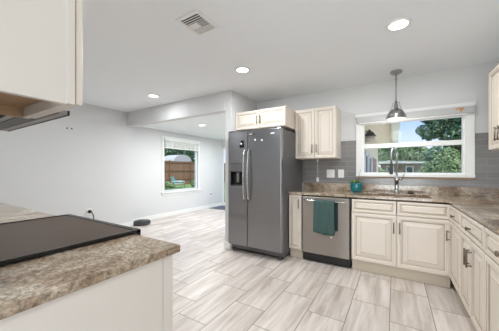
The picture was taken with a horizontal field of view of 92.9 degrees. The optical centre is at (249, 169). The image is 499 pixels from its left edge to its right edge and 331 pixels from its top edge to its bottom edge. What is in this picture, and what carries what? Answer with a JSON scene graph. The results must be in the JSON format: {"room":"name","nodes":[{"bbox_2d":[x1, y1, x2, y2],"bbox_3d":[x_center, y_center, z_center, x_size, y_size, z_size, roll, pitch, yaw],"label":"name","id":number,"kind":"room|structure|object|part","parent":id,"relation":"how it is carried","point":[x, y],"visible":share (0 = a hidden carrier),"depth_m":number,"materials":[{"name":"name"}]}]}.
{"room":"kitchen","nodes":[
{"label":"kitchen","id":0,"kind":"room"},
{"bbox_2d":[0,103,132,223],"bbox_3d":[-4.283,-0.005,2.666,0.350,2.450,6.070,0,0,32],"label":"wall","id":1,"kind":"structure","parent":0,"point":[48,167],"depth_m":4.23,"materials":[{"name":"white paint"}]},
{"bbox_2d":[87,208,93,218],"bbox_3d":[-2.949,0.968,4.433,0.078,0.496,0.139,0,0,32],"label":"wall outlet","id":2,"kind":"object","parent":1,"relation":"attached to","point":[89,211],"visible":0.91,"depth_m":4.42,"materials":[{"name":"white plastic"}]},
{"bbox_2d":[119,221,132,226],"bbox_3d":[-3.148,1.167,4.170,0.014,0.105,2.320,0,0,32],"label":"baseboard","id":3,"kind":"structure","parent":1,"relation":"attached to","point":[129,224],"depth_m":5.07,"materials":[{"name":"white wood"}]},
{"bbox_2d":[127,91,224,126],"bbox_3d":[-1.467,-1.080,4.429,2.610,0.300,0.120,0,0,32],"label":"wall header","id":4,"kind":"structure","parent":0,"point":[210,104],"depth_m":4.22,"materials":[{"name":"white paint"}]},
{"bbox_2d":[133,126,221,218],"bbox_3d":[-1.868,0.020,6.827,0.120,2.400,3.550,0,0,32],"label":"wall","id":5,"kind":"structure","parent":0,"point":[148,200],"depth_m":6.03,"materials":[{"name":"white paint"}]},
{"bbox_2d":[133,202,221,220],"bbox_3d":[-1.838,1.167,6.747,0.014,0.105,3.415,0,0,32],"label":"baseboard","id":6,"kind":"structure","parent":5,"relation":"attached to","point":[156,216],"depth_m":6.52,"materials":[{"name":"white"}]},
{"bbox_2d":[161,136,200,195],"bbox_3d":[-1.916,-0.105,6.692,0.160,1.550,1.430,0,0,32],"label":"window","id":7,"kind":"structure","parent":5,"relation":"in","point":[184,190],"depth_m":6.68,"materials":[{"name":"white"}]},
{"bbox_3d":[-1.890,0.620,6.676,0.100,0.100,1.430,0,0,32],"label":"sill","id":8,"kind":"part","parent":7,"relation":"part of","materials":[{"name":"white wood"}]},
{"bbox_2d":[164,138,199,150],"bbox_3d":[-1.853,-0.697,6.654,0.055,0.257,1.290,0,0,32],"label":"window blind","id":9,"kind":"object","parent":7,"relation":"attached to","point":[195,145],"visible":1,"depth_m":6.56,"materials":[{"name":"white"}]},
{"bbox_3d":[-1.853,-0.795,6.654,0.054,0.060,1.290,0,0,32],"label":"head rail","id":10,"kind":"part","parent":9,"relation":"part of","materials":[{"name":"white"}]},
{"bbox_2d":[140,113,224,140],"bbox_3d":[-0.657,-1.100,6.085,2.960,0.160,3.550,0,0,32],"label":"ceiling","id":11,"kind":"structure","parent":0,"point":[214,128],"depth_m":5.56,"materials":[{"name":"white paint"}]},
{"bbox_2d":[222,140,224,204],"bbox_3d":[0.290,0.020,7.516,2.840,2.400,0.120,0,0,32],"label":"wall","id":12,"kind":"structure","parent":0,"point":[223,141],"depth_m":8.22,"materials":[{"name":"white paint"}]},
{"bbox_2d":[223,147,224,204],"bbox_3d":[-0.109,0.210,7.760,1.895,1.980,0.060,0,0,32],"label":"door","id":13,"kind":"structure","parent":12,"relation":"in","point":[223,147],"depth_m":8.24,"materials":[{"name":"white plastic"}]},
{"bbox_2d":[225,90,256,248],"bbox_3d":[0.596,-0.005,5.183,0.120,2.450,3.538,0,0,32],"label":"wall partition","id":14,"kind":"structure","parent":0,"point":[235,102],"depth_m":3.69,"materials":[{"name":"white paint"}]},
{"bbox_2d":[224,241,230,248],"bbox_3d":[-0.344,1.167,3.677,0.119,0.105,0.014,0,0,32],"label":"baseboard","id":15,"kind":"structure","parent":14,"relation":"attached to","point":[227,245],"depth_m":3.67,"materials":[{"name":"white"}]},
{"bbox_2d":[83,0,498,111],"bbox_3d":[-1.505,-1.305,1.362,6.450,0.150,6.990,0,0,32],"label":"ceiling","id":16,"kind":"structure","parent":0,"point":[133,50],"depth_m":2.32,"materials":[{"name":"white paint"}]},
{"bbox_2d":[147,94,158,97],"bbox_3d":[-1.585,-1.224,3.913,0.188,0.012,0.188,0,0,32],"label":"recessed light","id":17,"kind":"object","parent":16,"relation":"in","point":[149,95],"visible":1,"depth_m":3.89,"materials":[{"name":"white"}]},
{"bbox_2d":[175,9,219,36],"bbox_3d":[-0.431,-1.224,1.991,0.245,0.012,0.275,0,0,32],"label":"ceiling vent","id":18,"kind":"object","parent":16,"relation":"in","point":[196,22],"visible":1,"depth_m":1.98,"materials":[{"name":"white metal"}]},
{"bbox_2d":[235,66,249,72],"bbox_3d":[-0.085,-1.224,2.900,0.188,0.012,0.188,0,0,32],"label":"recessed light","id":19,"kind":"object","parent":16,"relation":"in","point":[241,69],"visible":1,"depth_m":2.88,"materials":[{"name":"white"}]},
{"bbox_2d":[385,69,406,120],"bbox_3d":[1.830,-0.925,2.960,0.207,0.610,0.207,0,0,-23],"label":"pendant lamp","id":20,"kind":"object","parent":16,"relation":"hanging from","point":[396,114],"visible":1,"depth_m":2.92,"materials":[{"name":"silver metal"}]},
{"bbox_3d":[1.830,-1.018,2.960,0.012,0.325,0.013,0,0,32],"label":"rod","id":21,"kind":"part","parent":20,"relation":"part of","materials":[{"name":"silver metal"}]},
{"bbox_3d":[1.830,-0.703,2.960,0.208,0.125,0.208,0,0,32],"label":"lamp shade","id":22,"kind":"part","parent":20,"relation":"part of","materials":[{"name":"silver metal"}]},
{"bbox_2d":[387,117,404,120],"bbox_3d":[1.830,-0.632,2.960,0.200,0.024,0.200,0,0,32],"label":"diffuser","id":23,"kind":"object","parent":20,"relation":"attached to","point":[388,118],"depth_m":2.92,"materials":[{"name":"white glass"}]},
{"bbox_2d":[386,17,411,30],"bbox_3d":[1.255,-1.224,1.996,0.188,0.012,0.188,0,0,32],"label":"recessed light","id":24,"kind":"object","parent":16,"relation":"in","point":[400,23],"visible":1,"depth_m":1.99,"materials":[{"name":"white plastic"}]},
{"bbox_2d":[131,205,476,330],"bbox_3d":[-0.787,1.270,2.534,6.450,0.100,9.740,0,0,32],"label":"floor","id":25,"kind":"structure","parent":0,"point":[216,287],"depth_m":2.36,"materials":[{"name":"tile"}]},
{"bbox_2d":[0,214,140,266],"bbox_3d":[-1.027,0.753,1.065,0.760,0.934,0.688,0,0,32],"label":"cooktop","id":26,"kind":"object","parent":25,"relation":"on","point":[23,240],"visible":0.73,"depth_m":1.07,"materials":[{"name":"black glass"}]},
{"bbox_2d":[0,255,172,330],"bbox_3d":[-0.594,0.778,0.778,0.312,0.884,0.654,0,0,32],"label":"base cabinet","id":27,"kind":"object","parent":25,"relation":"on","point":[140,298],"visible":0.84,"depth_m":0.76,"materials":[{"name":"beige wood"}]},
{"bbox_2d":[0,234,179,319],"bbox_3d":[-0.593,0.320,0.775,0.326,0.030,0.658,0,0,32],"label":"countertop","id":28,"kind":"structure","parent":27,"relation":"on","point":[28,284],"depth_m":0.73,"materials":[{"name":"stone"}]},
{"bbox_2d":[133,219,150,225],"bbox_3d":[-2.410,1.172,5.312,0.356,0.096,0.356,0,0,32],"label":"robot vacuum","id":29,"kind":"object","parent":25,"relation":"on","point":[140,222],"visible":1,"depth_m":5.20,"materials":[{"name":"black plastic"}]},
{"bbox_2d":[210,206,224,209],"bbox_3d":[-0.813,1.214,7.611,0.740,0.012,0.630,0,0,32],"label":"rug","id":30,"kind":"object","parent":25,"relation":"on","point":[216,207],"visible":0.51,"depth_m":7.63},
{"bbox_2d":[228,126,301,260],"bbox_3d":[0.248,0.322,3.656,0.862,1.797,0.906,0,0,32],"label":"refrigerator","id":31,"kind":"object","parent":25,"relation":"on","point":[262,175],"visible":0.99,"depth_m":3.31,"materials":[{"name":"grey metal"}]},
{"bbox_3d":[-0.167,-0.034,3.492,0.229,0.117,0.058,0,0,32],"label":"control panel","id":32,"kind":"part","parent":31,"relation":"part of","materials":[{"name":"grey plastic"}]},
{"bbox_3d":[-0.156,0.267,3.502,0.334,1.657,0.078,0,0,32],"label":"freezer door","id":33,"kind":"part","parent":31,"relation":"part of","materials":[{"name":"metal"}]},
{"bbox_3d":[-0.079,0.070,3.368,0.025,0.730,0.072,0,0,32],"label":"handle","id":34,"kind":"part","parent":31,"relation":"part of","materials":[{"name":"silver metal"}]},
{"bbox_3d":[-0.021,0.070,3.333,0.025,0.730,0.072,0,0,32],"label":"handle","id":35,"kind":"part","parent":31,"relation":"part of","materials":[{"name":"silver metal"}]},
{"bbox_3d":[0.214,0.267,3.275,0.522,1.657,0.078,0,0,32],"label":"fridge door","id":36,"kind":"part","parent":31,"relation":"part of","materials":[{"name":"metal"}]},
{"bbox_2d":[289,194,302,258],"bbox_3d":[0.782,0.778,3.515,0.182,0.884,0.682,0,0,32],"label":"base cabinet","id":37,"kind":"object","parent":25,"relation":"on","point":[295,201],"visible":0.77,"depth_m":3.26,"materials":[{"name":"beige wood"}]},
{"bbox_2d":[302,195,357,267],"bbox_3d":[1.120,0.779,3.292,0.618,0.882,0.695,0,0,32],"label":"dishwasher","id":38,"kind":"object","parent":25,"relation":"on","point":[336,250],"visible":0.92,"depth_m":3.02,"materials":[{"name":"silver metal"}]},
{"bbox_2d":[313,199,337,237],"bbox_3d":[0.949,0.607,2.987,0.297,0.456,0.084,0,0,32],"label":"towel","id":39,"kind":"object","parent":38,"relation":"hanging from","point":[325,213],"visible":0.99,"depth_m":2.96,"materials":[{"name":"teal fabric"}]},
{"bbox_3d":[0.951,0.398,3.017,0.529,0.022,0.048,0,0,32],"label":"handle","id":40,"kind":"part","parent":38,"relation":"part of","materials":[{"name":"silver metal"}]},
{"bbox_3d":[0.993,1.158,3.086,0.592,0.100,0.030,0,0,32],"label":"toe panel","id":41,"kind":"part","parent":38,"relation":"part of","materials":[{"name":"black plastic"}]},
{"bbox_2d":[351,199,449,287],"bbox_3d":[1.796,0.786,2.894,0.940,0.868,0.682,0,0,32],"label":"base cabinet","id":42,"kind":"object","parent":25,"relation":"on","point":[410,243],"visible":0.91,"depth_m":2.62,"materials":[{"name":"beige wood"}]},
{"bbox_3d":[1.441,0.428,2.763,0.458,0.152,0.020,0,0,32],"label":"drawer","id":43,"kind":"part","parent":42,"relation":"part of","materials":[{"name":"beige wood"}]},
{"bbox_3d":[1.441,0.796,2.763,0.458,0.564,0.020,0,0,32],"label":"door","id":44,"kind":"part","parent":42,"relation":"part of","materials":[{"name":"beige wood"}]},
{"bbox_3d":[1.839,0.428,2.520,0.458,0.152,0.020,0,0,32],"label":"drawer","id":45,"kind":"part","parent":42,"relation":"part of","materials":[{"name":"beige wood"}]},
{"bbox_3d":[1.839,0.796,2.520,0.458,0.564,0.020,0,0,32],"label":"door","id":46,"kind":"part","parent":42,"relation":"part of","materials":[{"name":"beige wood"}]},
{"bbox_2d":[446,205,462,297],"bbox_3d":[2.157,0.778,2.044,0.672,0.884,0.498,0,0,32],"label":"base cabinet","id":47,"kind":"object","parent":25,"relation":"on","point":[454,231],"visible":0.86,"depth_m":2.17,"materials":[{"name":"beige wood"}]},
{"bbox_3d":[1.903,0.428,2.188,0.020,0.152,0.460,0,0,32],"label":"drawer","id":48,"kind":"part","parent":47,"relation":"part of","materials":[{"name":"beige wood"}]},
{"bbox_3d":[1.903,0.796,2.188,0.020,0.564,0.460,0,0,32],"label":"door","id":49,"kind":"part","parent":47,"relation":"part of","materials":[{"name":"beige wood"}]},
{"bbox_2d":[461,212,488,330],"bbox_3d":[1.864,0.778,1.567,0.672,0.884,0.618,0,0,32],"label":"base cabinet","id":50,"kind":"object","parent":25,"relation":"on","point":[473,252],"visible":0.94,"depth_m":1.68,"materials":[{"name":"beige wood"}]},
{"bbox_3d":[1.608,0.642,1.759,0.034,0.125,0.012,0,0,32],"label":"handle","id":51,"kind":"part","parent":50,"relation":"part of","materials":[{"name":"silver metal"}]},
{"bbox_3d":[1.695,0.796,1.850,0.020,0.564,0.298,0,0,32],"label":"door","id":52,"kind":"part","parent":50,"relation":"part of","materials":[{"name":"beige wood"}]},
{"bbox_3d":[1.577,0.642,1.708,0.034,0.125,0.012,0,0,32],"label":"handle","id":53,"kind":"part","parent":50,"relation":"part of","materials":[{"name":"silver metal"}]},
{"bbox_3d":[1.615,0.428,1.719,0.020,0.152,0.604,0,0,32],"label":"drawer","id":54,"kind":"part","parent":50,"relation":"part of","materials":[{"name":"beige wood"}]},
{"bbox_3d":[1.535,0.796,1.589,0.020,0.564,0.298,0,0,32],"label":"door","id":55,"kind":"part","parent":50,"relation":"part of","materials":[{"name":"beige wood"}]},
{"bbox_2d":[485,228,498,330],"bbox_3d":[1.546,0.778,1.047,0.672,0.884,0.598,0,0,32],"label":"base cabinet","id":56,"kind":"object","parent":25,"relation":"on","point":[491,236],"visible":0.94,"depth_m":1.35,"materials":[{"name":"beige wood"}]},
{"bbox_2d":[289,183,498,232],"bbox_3d":[1.280,0.269,2.235,2.371,0.132,2.349,0,0,32],"label":"countertop","id":57,"kind":"structure","parent":56,"relation":"on","point":[482,204],"depth_m":2.81,"materials":[{"name":"stone"}]},
{"bbox_2d":[348,170,362,191],"bbox_3d":[1.470,0.150,3.272,0.209,0.310,0.186,0,0,-35],"label":"potted plant","id":58,"kind":"object","parent":57,"relation":"on","point":[355,186],"visible":0.99,"depth_m":3.23,"materials":[{"name":"green plant"}]},
{"bbox_3d":[1.477,0.242,3.276,0.160,0.125,0.160,0,0,32],"label":"pot","id":59,"kind":"part","parent":58,"relation":"part of","materials":[{"name":"teal ceramic"}]},
{"bbox_2d":[389,147,404,192],"bbox_3d":[1.879,0.004,3.066,0.221,0.601,0.110,0,0,-14],"label":"faucet","id":60,"kind":"object","parent":57,"relation":"on","point":[396,178],"visible":0.99,"depth_m":3.08,"materials":[{"name":"silver metal"}]},
{"bbox_3d":[1.864,-0.106,3.057,0.184,0.381,0.023,0,0,-37],"label":"spout","id":61,"kind":"part","parent":60,"relation":"part of","materials":[{"name":"silver metal"}]},
{"bbox_2d":[364,195,434,212],"bbox_3d":[1.788,0.415,2.880,0.684,0.159,0.404,0,0,32],"label":"sink","id":62,"kind":"object","parent":57,"relation":"in","point":[374,195],"visible":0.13,"depth_m":2.72,"materials":[{"name":"silver metal"}]},
{"bbox_3d":[1.297,0.428,1.199,0.020,0.152,0.584,0,0,32],"label":"drawer","id":63,"kind":"part","parent":56,"relation":"part of","materials":[{"name":"beige wood"}]},
{"bbox_3d":[-2.514,0.778,1.955,0.998,0.884,0.654,0,0,32],"label":"base cabinet","id":64,"kind":"object","parent":25,"relation":"on","visible":0},
{"bbox_2d":[0,202,55,222],"bbox_3d":[-2.156,0.320,1.733,1.873,0.030,0.658,0,0,32],"label":"countertop","id":65,"kind":"structure","parent":64,"relation":"on","point":[8,213],"depth_m":1.62,"materials":[{"name":"stone"}]},
{"bbox_2d":[365,126,377,171],"bbox_3d":[2.819,0.090,7.183,1.500,2.460,7.405,0,0,32],"label":"wall","id":66,"kind":"structure","parent":0,"point":[373,152],"depth_m":7.85,"materials":[{"name":"beige paint"}]},
{"bbox_2d":[365,130,375,142],"bbox_3d":[2.530,-0.710,5.018,0.286,0.280,0.256,0,0,32],"label":"wall lantern","id":67,"kind":"object","parent":66,"relation":"attached to","point":[369,136],"visible":0.88,"depth_m":4.93,"materials":[{"name":"brown metal"}]},
{"bbox_3d":[2.542,-0.639,5.010,0.210,0.139,0.210,0,0,32],"label":"glass","id":68,"kind":"part","parent":67,"relation":"part of","materials":[{"name":"beige"}]},
{"bbox_2d":[365,152,376,171],"bbox_3d":[3.585,0.160,6.951,0.050,1.120,4.200,0,0,32],"label":"window","id":69,"kind":"structure","parent":66,"relation":"in","point":[370,162],"depth_m":6.58,"materials":[{"name":"white"}]},
{"bbox_3d":[3.012,0.190,6.042,0.018,1.060,1.750,0,0,32],"label":"pane","id":70,"kind":"part","parent":69,"relation":"part of","materials":[{"name":"grey"}]},
{"bbox_3d":[3.023,0.160,6.034,0.050,1.120,2.050,0,0,32],"label":"frame","id":71,"kind":"part","parent":69,"relation":"part of","materials":[{"name":"white"}]},
{"bbox_2d":[373,158,376,171],"bbox_3d":[4.152,0.170,7.894,0.028,1.100,2.000,0,0,32],"label":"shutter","id":72,"kind":"object","parent":69,"relation":"attached to","point":[374,160],"depth_m":7.83,"materials":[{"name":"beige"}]},
{"bbox_2d":[257,61,498,204],"bbox_3d":[1.608,-0.005,3.495,3.370,2.450,0.140,0,0,32],"label":"wall","id":73,"kind":"structure","parent":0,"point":[469,83],"depth_m":3.12,"materials":[{"name":"white paint"}]},
{"bbox_2d":[236,106,294,132],"bbox_3d":[0.311,-0.752,3.775,0.844,0.285,0.732,0,0,32],"label":"upper cabinet","id":74,"kind":"object","parent":73,"relation":"attached to","point":[284,116],"visible":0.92,"depth_m":3.47,"materials":[{"name":"beige wood"}]},
{"bbox_3d":[-0.037,-0.752,3.610,0.413,0.269,0.020,0,0,32],"label":"door","id":75,"kind":"part","parent":74,"relation":"part of","materials":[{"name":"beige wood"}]},
{"bbox_3d":[0.322,-0.752,3.390,0.413,0.269,0.020,0,0,32],"label":"door","id":76,"kind":"part","parent":74,"relation":"part of","materials":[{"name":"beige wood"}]},
{"bbox_2d":[295,105,340,159],"bbox_3d":[1.018,-0.530,3.547,0.594,0.730,0.382,0,0,32],"label":"upper cabinet","id":77,"kind":"object","parent":73,"relation":"attached to","point":[317,130],"visible":1,"depth_m":3.40,"materials":[{"name":"beige wood"}]},
{"bbox_3d":[0.815,-0.530,3.499,0.292,0.716,0.020,0,0,32],"label":"door","id":78,"kind":"part","parent":77,"relation":"part of","materials":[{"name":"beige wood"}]},
{"bbox_3d":[1.067,-0.530,3.344,0.292,0.716,0.020,0,0,32],"label":"door","id":79,"kind":"part","parent":77,"relation":"part of","materials":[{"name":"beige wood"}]},
{"bbox_2d":[302,132,498,187],"bbox_3d":[1.883,-0.114,3.240,2.395,0.632,0.008,0,0,32],"label":"backsplash","id":80,"kind":"structure","parent":73,"relation":"attached to","point":[486,160],"depth_m":3.14,"materials":[{"name":"grey tile"}]},
{"bbox_2d":[327,170,334,177],"bbox_3d":[1.241,0.055,3.623,0.116,0.124,0.009,0,0,32],"label":"switch plate","id":81,"kind":"object","parent":80,"relation":"attached to","point":[330,173],"visible":1,"depth_m":3.62,"materials":[{"name":"white plastic"}]},
{"bbox_2d":[338,170,343,177],"bbox_3d":[1.369,0.055,3.545,0.084,0.124,0.008,0,0,32],"label":"wall outlet","id":82,"kind":"object","parent":80,"relation":"attached to","point":[340,172],"visible":1,"depth_m":3.54,"materials":[{"name":"white plastic"}]},
{"bbox_2d":[355,101,475,179],"bbox_3d":[2.112,-0.343,3.139,1.295,0.910,0.140,0,0,32],"label":"window","id":83,"kind":"structure","parent":73,"relation":"attached to","point":[467,142],"depth_m":2.99,"materials":[{"name":"white wood"}]},
{"bbox_3d":[2.130,-0.345,3.169,1.120,0.810,0.070,0,0,32],"label":"sash","id":84,"kind":"part","parent":83,"relation":"part of","materials":[{"name":"white plastic"}]},
{"bbox_3d":[2.099,0.074,3.118,1.275,0.035,0.090,0,0,32],"label":"sill","id":85,"kind":"part","parent":83,"relation":"part of","materials":[{"name":"white wood"}]},
{"bbox_2d":[356,105,474,123],"bbox_3d":[2.068,-0.699,3.069,1.252,0.094,0.063,0,0,32],"label":"window trim","id":86,"kind":"structure","parent":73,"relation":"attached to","point":[455,111],"depth_m":2.96,"materials":[{"name":"white wood"}]},
{"bbox_3d":[2.055,-0.660,3.086,1.160,0.016,0.034,0,0,32],"label":"rail","id":87,"kind":"part","parent":86,"relation":"part of","materials":[{"name":"white wood"}]},
{"bbox_2d":[367,123,391,143],"bbox_3d":[3.231,-1.170,7.224,2.160,0.060,7.905,0,0,32],"label":"ceiling","id":88,"kind":"structure","parent":0,"point":[383,133],"depth_m":7.21,"materials":[{"name":"beige paint"}]},
{"bbox_2d":[391,123,398,142],"bbox_3d":[4.105,-1.045,6.689,0.150,0.190,7.905,0,0,32],"label":"trim","id":89,"kind":"structure","parent":88,"relation":"attached to","point":[394,126],"depth_m":5.85,"materials":[{"name":"grey"}]},
{"bbox_3d":[1.194,-0.005,-0.292,0.120,2.450,6.750,0,0,32],"label":"wall","id":90,"kind":"structure","parent":0,"visible":0},
{"bbox_2d":[489,64,498,150],"bbox_3d":[2.244,-0.550,1.909,0.382,0.740,0.618,0,0,32],"label":"upper cabinet","id":91,"kind":"object","parent":90,"relation":"attached to","point":[494,74],"visible":1,"depth_m":2.13,"materials":[{"name":"beige wood"}]},
{"bbox_3d":[2.114,-0.310,2.030,0.034,0.120,0.012,0,0,32],"label":"handle","id":92,"kind":"part","parent":91,"relation":"part of","materials":[{"name":"silver metal"}]},
{"bbox_3d":[-2.413,-0.005,1.432,4.130,2.450,0.120,0,0,32],"label":"wall","id":93,"kind":"structure","parent":0,"visible":0},
{"bbox_2d":[0,0,82,118],"bbox_3d":[-0.695,-0.555,0.654,0.352,0.750,0.343,0,0,32],"label":"upper cabinet","id":94,"kind":"object","parent":93,"relation":"attached to","point":[41,41],"visible":1,"depth_m":0.61,"materials":[{"name":"beige wood"}]},
{"bbox_3d":[-0.723,-0.207,0.626,0.332,0.050,0.266,0,0,32],"label":"panel","id":95,"kind":"part","parent":94,"relation":"part of","materials":[{"name":"brown wood"}]},
{"bbox_3d":[-0.640,-0.556,0.744,0.352,0.748,0.019,0,0,32],"label":"frame","id":96,"kind":"part","parent":94,"relation":"part of","materials":[{"name":"beige wood"}]},
{"bbox_3d":[-0.628,-0.555,0.763,0.344,0.740,0.020,0,0,32],"label":"door","id":97,"kind":"part","parent":94,"relation":"part of","materials":[{"name":"beige wood"}]},
{"bbox_3d":[-1.173,-0.612,0.947,0.763,0.635,0.341,0,0,32],"label":"upper cabinet","id":98,"kind":"object","parent":93,"relation":"attached to","visible":0},
{"bbox_2d":[0,111,69,131],"bbox_3d":[-1.155,-0.256,0.977,0.764,0.075,0.412,0,0,32],"label":"range hood","id":99,"kind":"object","parent":98,"relation":"attached to","point":[7,123],"visible":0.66,"depth_m":1.06,"materials":[{"name":"silver metal"}]},
{"label":"outside","id":100,"kind":"structure","parent":0,"visible":0},
{"bbox_2d":[164,182,224,201],"bbox_3d":[7.837,1.430,12.790,120.000,0.180,150.000,0,0,32],"label":"lawn","id":101,"kind":"structure","parent":100,"point":[182,185],"depth_m":18.15,"materials":[{"name":"green plant"}]},
{"bbox_2d":[164,180,174,188],"bbox_3d":[-5.646,1.023,16.438,0.704,0.645,0.903,0,0,32],"label":"bush","id":102,"kind":"object","parent":101,"relation":"on","point":[168,184],"visible":0.9,"depth_m":16.30,"materials":[{"name":"green plant"}]},
{"bbox_2d":[170,177,184,187],"bbox_3d":[-5.354,0.920,17.633,0.889,0.856,0.696,0,0,7],"label":"garden chair","id":103,"kind":"object","parent":101,"relation":"on","point":[174,181],"visible":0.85,"depth_m":17.56,"materials":[{"name":"teal plastic"}]},
{"bbox_2d":[164,155,191,161],"bbox_3d":[-7.389,-0.095,24.114,1.800,2.870,2.400,0,0,32],"label":"garden shed","id":104,"kind":"object","parent":101,"relation":"on","point":[184,158],"visible":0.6,"depth_m":23.44,"materials":[{"name":"grey"}]},
{"bbox_2d":[164,160,194,184],"bbox_3d":[-7.483,0.255,19.246,0.152,2.170,17.100,0,0,32],"label":"wooden fence","id":105,"kind":"object","parent":101,"relation":"on","point":[180,170],"visible":0.12,"depth_m":21.29,"materials":[{"name":"brown wood"}]},
{"bbox_3d":[-6.819,0.255,20.263,0.084,2.170,0.100,0,0,32],"label":"post","id":106,"kind":"part","parent":105,"relation":"part of","materials":[{"name":"brown wood"}]},
{"bbox_2d":[164,141,194,161],"bbox_3d":[-10.162,-1.781,27.414,5.116,6.259,15.065,0,0,32],"label":"tree","id":107,"kind":"object","parent":101,"relation":"on","point":[191,154],"visible":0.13,"depth_m":27.95,"materials":[{"name":"green plant"}]},
{"bbox_2d":[189,178,194,186],"bbox_3d":[-4.181,1.002,18.431,0.804,0.702,1.031,0,0,32],"label":"bush","id":108,"kind":"object","parent":101,"relation":"on","point":[192,182],"visible":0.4,"depth_m":18.14,"materials":[{"name":"green plant"}]},
{"bbox_2d":[378,160,423,172],"bbox_3d":[20.809,0.055,31.757,6.900,2.570,5.300,0,0,32],"label":"house","id":109,"kind":"structure","parent":101,"relation":"on","point":[403,166],"depth_m":30.09,"materials":[{"name":"grey"}]},
{"bbox_3d":[20.148,-0.030,29.816,0.660,0.760,0.019,0,0,32],"label":"pane","id":110,"kind":"part","parent":109,"relation":"part of","materials":[{"name":"grey glass"}]},
{"bbox_2d":[378,142,429,165],"bbox_3d":[26.598,-2.041,42.341,9.918,6.782,5.657,0,0,32],"label":"tree","id":111,"kind":"object","parent":101,"relation":"on","point":[404,153],"visible":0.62,"depth_m":40.48,"materials":[{"name":"green plant"}]},
{"bbox_2d":[415,117,460,152],"bbox_3d":[15.190,-3.140,16.251,6.454,8.971,4.331,0,0,32],"label":"tree","id":112,"kind":"object","parent":101,"relation":"on","point":[451,126],"visible":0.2,"depth_m":16.31,"materials":[{"name":"green plant"}]},
{"bbox_2d":[415,147,460,172],"bbox_3d":[10.502,0.057,12.567,2.851,2.579,2.090,0,0,32],"label":"shrub","id":113,"kind":"object","parent":101,"relation":"on","point":[454,161],"visible":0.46,"depth_m":12.28,"materials":[{"name":"green plant"}]},
{"bbox_2d":[422,146,454,161],"bbox_3d":[29.652,-1.803,32.731,9.701,6.308,5.709,0,0,32],"label":"tree","id":114,"kind":"object","parent":101,"relation":"on","point":[438,149],"visible":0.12,"depth_m":33.73,"materials":[{"name":"green plant"}]},
{"bbox_2d":[421,153,460,171],"bbox_3d":[12.617,-0.062,13.874,4.158,2.822,2.754,0,0,32],"label":"shrub","id":115,"kind":"object","parent":101,"relation":"on","point":[425,162],"visible":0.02,"depth_m":14.71,"materials":[{"name":"green plant"}]}
]}

